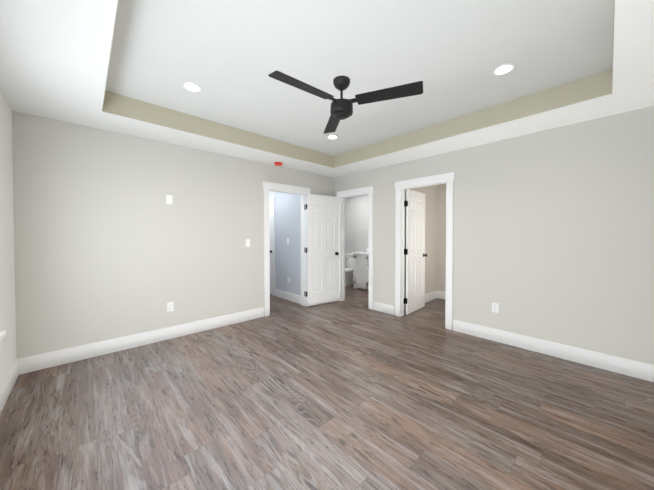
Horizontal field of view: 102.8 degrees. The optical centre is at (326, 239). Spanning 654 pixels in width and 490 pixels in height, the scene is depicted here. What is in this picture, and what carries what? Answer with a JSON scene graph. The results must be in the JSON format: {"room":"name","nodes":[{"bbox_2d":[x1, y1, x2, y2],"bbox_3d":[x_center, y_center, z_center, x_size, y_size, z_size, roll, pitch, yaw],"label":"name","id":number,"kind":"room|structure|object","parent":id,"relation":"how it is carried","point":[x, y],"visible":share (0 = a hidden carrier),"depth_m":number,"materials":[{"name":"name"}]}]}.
{"room":"empty bedroom","nodes":[
{"label":"empty bedroom","id":0,"kind":"room"},
{"bbox_2d":[0,91,15,387],"bbox_3d":[-1.508,-0.073,0.809,0.160,2.720,4.460,-1,1,-43],"label":"wall","id":1,"kind":"structure","parent":0,"point":[7,312],"depth_m":2.18,"materials":[{"name":"white paint"}]},
{"bbox_2d":[0,330,6,347],"bbox_3d":[-2.057,-0.013,1.433,0.205,1.630,1.150,-1,1,-43],"label":"window sill","id":2,"kind":"structure","parent":1,"relation":"in","point":[3,334],"depth_m":1.87,"materials":[{"name":"white"}]},
{"bbox_2d":[0,358,19,413],"bbox_3d":[-1.444,1.211,0.889,0.014,0.150,4.220,-1,1,-43],"label":"baseboard","id":3,"kind":"structure","parent":1,"relation":"attached to","point":[6,388],"depth_m":2.13,"materials":[{"name":"white wood"}]},
{"bbox_2d":[12,111,334,358],"bbox_3d":[-1.420,-0.122,3.853,4.435,2.720,0.120,-1,1,-43],"label":"wall","id":4,"kind":"structure","parent":0,"point":[109,243],"depth_m":2.96,"materials":[{"name":"grey paint"}]},
{"bbox_2d":[20,307,263,373],"bbox_3d":[-1.934,1.172,3.305,2.526,0.150,0.014,-1,1,-43],"label":"baseboard","id":5,"kind":"structure","parent":4,"relation":"attached to","point":[32,363],"depth_m":2.97,"materials":[{"name":"white wood"}]},
{"bbox_2d":[166,195,172,204],"bbox_3d":[-1.965,-0.492,3.255,0.070,0.115,0.006,-1,1,-43],"label":"switch plate","id":6,"kind":"object","parent":4,"relation":"attached to","point":[169,199],"visible":1,"depth_m":3.25,"materials":[{"name":"white plastic"}]},
{"bbox_2d":[167,302,173,311],"bbox_3d":[-1.964,0.847,3.276,0.070,0.115,0.008,-1,1,-43],"label":"outlet","id":7,"kind":"object","parent":4,"relation":"attached to","point":[170,307],"visible":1,"depth_m":3.27,"materials":[{"name":"white plastic"}]},
{"bbox_2d":[246,239,249,246],"bbox_3d":[-1.202,0.056,3.971,0.070,0.115,0.009,-1,1,-43],"label":"light switch","id":8,"kind":"object","parent":4,"relation":"attached to","point":[247,242],"visible":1,"depth_m":3.97,"materials":[{"name":"white plastic"}]},
{"bbox_2d":[263,181,310,315],"bbox_3d":[-0.706,0.152,4.522,0.953,2.150,0.166,-1,1,-43],"label":"door frame","id":9,"kind":"structure","parent":4,"relation":"attached to","point":[283,188],"depth_m":4.33,"materials":[{"name":"white wood"}]},
{"bbox_2d":[306,194,338,306],"bbox_3d":[-0.070,0.197,4.921,0.744,2.032,0.159,-1,1,-37],"label":"hall door","id":10,"kind":"structure","parent":4,"relation":"in","point":[322,227],"depth_m":4.89,"materials":[{"name":"white paint"}]},
{"bbox_2d":[269,191,300,295],"bbox_3d":[-1.374,-0.041,5.946,0.120,2.490,2.880,-1,1,-43],"label":"wall","id":11,"kind":"structure","parent":0,"point":[287,225],"depth_m":5.22,"materials":[{"name":"grey paint"}]},
{"bbox_2d":[269,201,271,293],"bbox_3d":[-1.416,0.180,5.934,0.159,2.032,0.761,-1,1,-43],"label":"door","id":12,"kind":"structure","parent":11,"relation":"in","point":[270,217],"depth_m":5.70,"materials":[{"name":"white paint"}]},
{"bbox_2d":[269,195,274,295],"bbox_3d":[-1.389,0.129,5.948,0.143,2.150,0.958,-1,1,-43],"label":"door frame","id":13,"kind":"structure","parent":11,"relation":"attached to","point":[272,198],"depth_m":5.59,"materials":[{"name":"white wood"}]},
{"bbox_2d":[275,289,300,303],"bbox_3d":[-0.774,1.141,5.221,0.014,0.150,0.971,-1,1,-43],"label":"baseboard","id":14,"kind":"structure","parent":11,"relation":"attached to","point":[295,298],"depth_m":5.20,"materials":[{"name":"white wood"}]},
{"bbox_2d":[0,283,653,489],"bbox_3d":[-0.330,1.267,3.907,6.355,0.060,7.720,-1,1,-43],"label":"floor","id":15,"kind":"structure","parent":0,"point":[351,391],"depth_m":1.89,"materials":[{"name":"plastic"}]},
{"bbox_2d":[345,253,353,285],"bbox_3d":[0.531,0.791,6.775,0.674,0.800,0.420,-1,1,-43],"label":"toilet","id":16,"kind":"object","parent":15,"relation":"on","point":[349,271],"visible":0.62,"depth_m":6.74,"materials":[{"name":"white ceramic"}]},
{"bbox_2d":[352,248,368,289],"bbox_3d":[1.144,0.698,6.197,0.582,1.005,0.960,-1,1,-43],"label":"bathroom vanity","id":17,"kind":"object","parent":15,"relation":"on","point":[361,270],"visible":0.38,"depth_m":6.19,"materials":[{"name":"white paint"}]},
{"bbox_2d":[0,0,653,177],"bbox_3d":[0.072,-1.317,2.258,4.255,0.280,4.320,-1,1,-43],"label":"ceiling","id":18,"kind":"structure","parent":0,"point":[54,58],"depth_m":2.28,"materials":[{"name":"white paint"}]},
{"bbox_2d":[274,162,282,165],"bbox_3d":[-0.768,-1.186,4.129,0.128,0.041,0.128,-1,1,-43],"label":"smoke detector","id":19,"kind":"object","parent":18,"relation":"attached to","point":[278,163],"visible":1,"depth_m":4.09,"materials":[{"name":"red plastic"}]},
{"bbox_2d":[345,195,368,267],"bbox_3d":[1.757,-0.042,6.044,0.120,2.490,4.440,-1,1,-43],"label":"wall","id":20,"kind":"structure","parent":0,"point":[356,223],"depth_m":6.98,"materials":[{"name":"grey paint"}]},
{"bbox_2d":[105,0,613,155],"bbox_3d":[0.112,-1.417,2.253,3.040,0.080,3.240,-1,1,-43],"label":"ceiling","id":21,"kind":"structure","parent":0,"point":[228,57],"depth_m":1.96,"materials":[{"name":"white paint"}]},
{"bbox_2d":[182,82,201,91],"bbox_3d":[-1.221,-1.375,2.366,0.160,0.006,0.160,-1,1,-43],"label":"recessed light","id":22,"kind":"object","parent":21,"relation":"in","point":[191,86],"visible":1,"depth_m":2.36,"materials":[{"name":"white"}]},
{"bbox_2d":[327,135,337,138],"bbox_3d":[0.075,-1.395,3.571,0.160,0.006,0.160,-1,1,-43],"label":"recessed light","id":23,"kind":"object","parent":21,"relation":"in","point":[332,136],"visible":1,"depth_m":3.56,"materials":[{"name":"white"}]},
{"bbox_2d":[268,71,422,133],"bbox_3d":[0.051,-1.217,2.172,1.089,0.317,1.206,-1,1,-43],"label":"fan","id":24,"kind":"object","parent":21,"relation":"hanging from","point":[341,108],"visible":1,"depth_m":2.16,"materials":[{"name":"black metal"}]},
{"bbox_2d":[492,63,515,75],"bbox_3d":[1.430,-1.371,2.114,0.160,0.006,0.160,-1,1,-43],"label":"recessed light","id":25,"kind":"object","parent":21,"relation":"in","point":[503,69],"visible":1,"depth_m":2.11,"materials":[{"name":"white"}]},
{"bbox_2d":[404,184,445,297],"bbox_3d":[2.146,0.009,4.407,1.540,2.440,1.270,-1,1,-43],"label":"wall","id":26,"kind":"structure","parent":0,"point":[435,236],"depth_m":5.28,"materials":[{"name":"beige paint"}]},
{"bbox_2d":[404,291,437,309],"bbox_3d":[1.719,1.146,4.885,1.540,0.150,0.014,-1,1,-43],"label":"baseboard","id":27,"kind":"structure","parent":26,"relation":"attached to","point":[433,295],"depth_m":5.19,"materials":[{"name":"white wood"}]},
{"bbox_2d":[438,291,445,298],"bbox_3d":[2.719,1.146,4.930,0.014,0.150,1.230,-1,1,-43],"label":"baseboard","id":28,"kind":"structure","parent":26,"relation":"attached to","point":[442,295],"depth_m":5.33,"materials":[{"name":"white wood"}]},
{"bbox_2d":[335,105,653,364],"bbox_3d":[1.093,-0.130,4.319,0.120,2.720,6.060,-1,1,-43],"label":"wall","id":29,"kind":"structure","parent":0,"point":[553,234],"depth_m":2.80,"materials":[{"name":"grey paint"}]},
{"bbox_2d":[304,201,404,303],"bbox_3d":[0.425,0.210,4.497,0.868,1.670,1.526,-1,1,-43],"label":"door hinges","id":30,"kind":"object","parent":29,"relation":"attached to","point":[404,252],"depth_m":4.24,"materials":[{"name":"black metal"}]},
{"bbox_2d":[337,186,373,309],"bbox_3d":[0.546,0.146,4.894,0.143,2.150,0.898,-1,1,-43],"label":"door frame","id":31,"kind":"structure","parent":29,"relation":"attached to","point":[343,195],"depth_m":4.95,"materials":[{"name":"white wood"}]},
{"bbox_2d":[373,301,394,314],"bbox_3d":[0.955,1.155,4.389,0.014,0.150,0.422,-1,1,-43],"label":"baseboard","id":32,"kind":"structure","parent":29,"relation":"attached to","point":[390,309],"depth_m":4.37,"materials":[{"name":"white wood"}]},
{"bbox_2d":[405,189,426,314],"bbox_3d":[1.526,0.204,4.484,0.159,2.032,0.717,1,1,42],"label":"closet door","id":33,"kind":"structure","parent":29,"relation":"in","point":[415,254],"depth_m":4.43,"materials":[{"name":"white paint"}]},
{"bbox_2d":[395,172,454,329],"bbox_3d":[1.452,0.162,3.920,0.143,2.150,0.918,-1,1,-43],"label":"door frame","id":34,"kind":"structure","parent":29,"relation":"attached to","point":[448,179],"depth_m":3.88,"materials":[{"name":"white wood"}]},
{"bbox_2d":[492,303,498,312],"bbox_3d":[2.060,0.839,3.199,0.008,0.115,0.070,-1,1,-43],"label":"outlet","id":35,"kind":"object","parent":29,"relation":"attached to","point":[495,307],"visible":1,"depth_m":3.19,"materials":[{"name":"white plastic"}]},
{"bbox_2d":[453,319,653,381],"bbox_3d":[2.364,1.179,2.873,0.014,0.150,1.881,-1,1,-43],"label":"baseboard","id":36,"kind":"structure","parent":29,"relation":"attached to","point":[616,364],"depth_m":2.73,"materials":[{"name":"white wood"}]}
]}

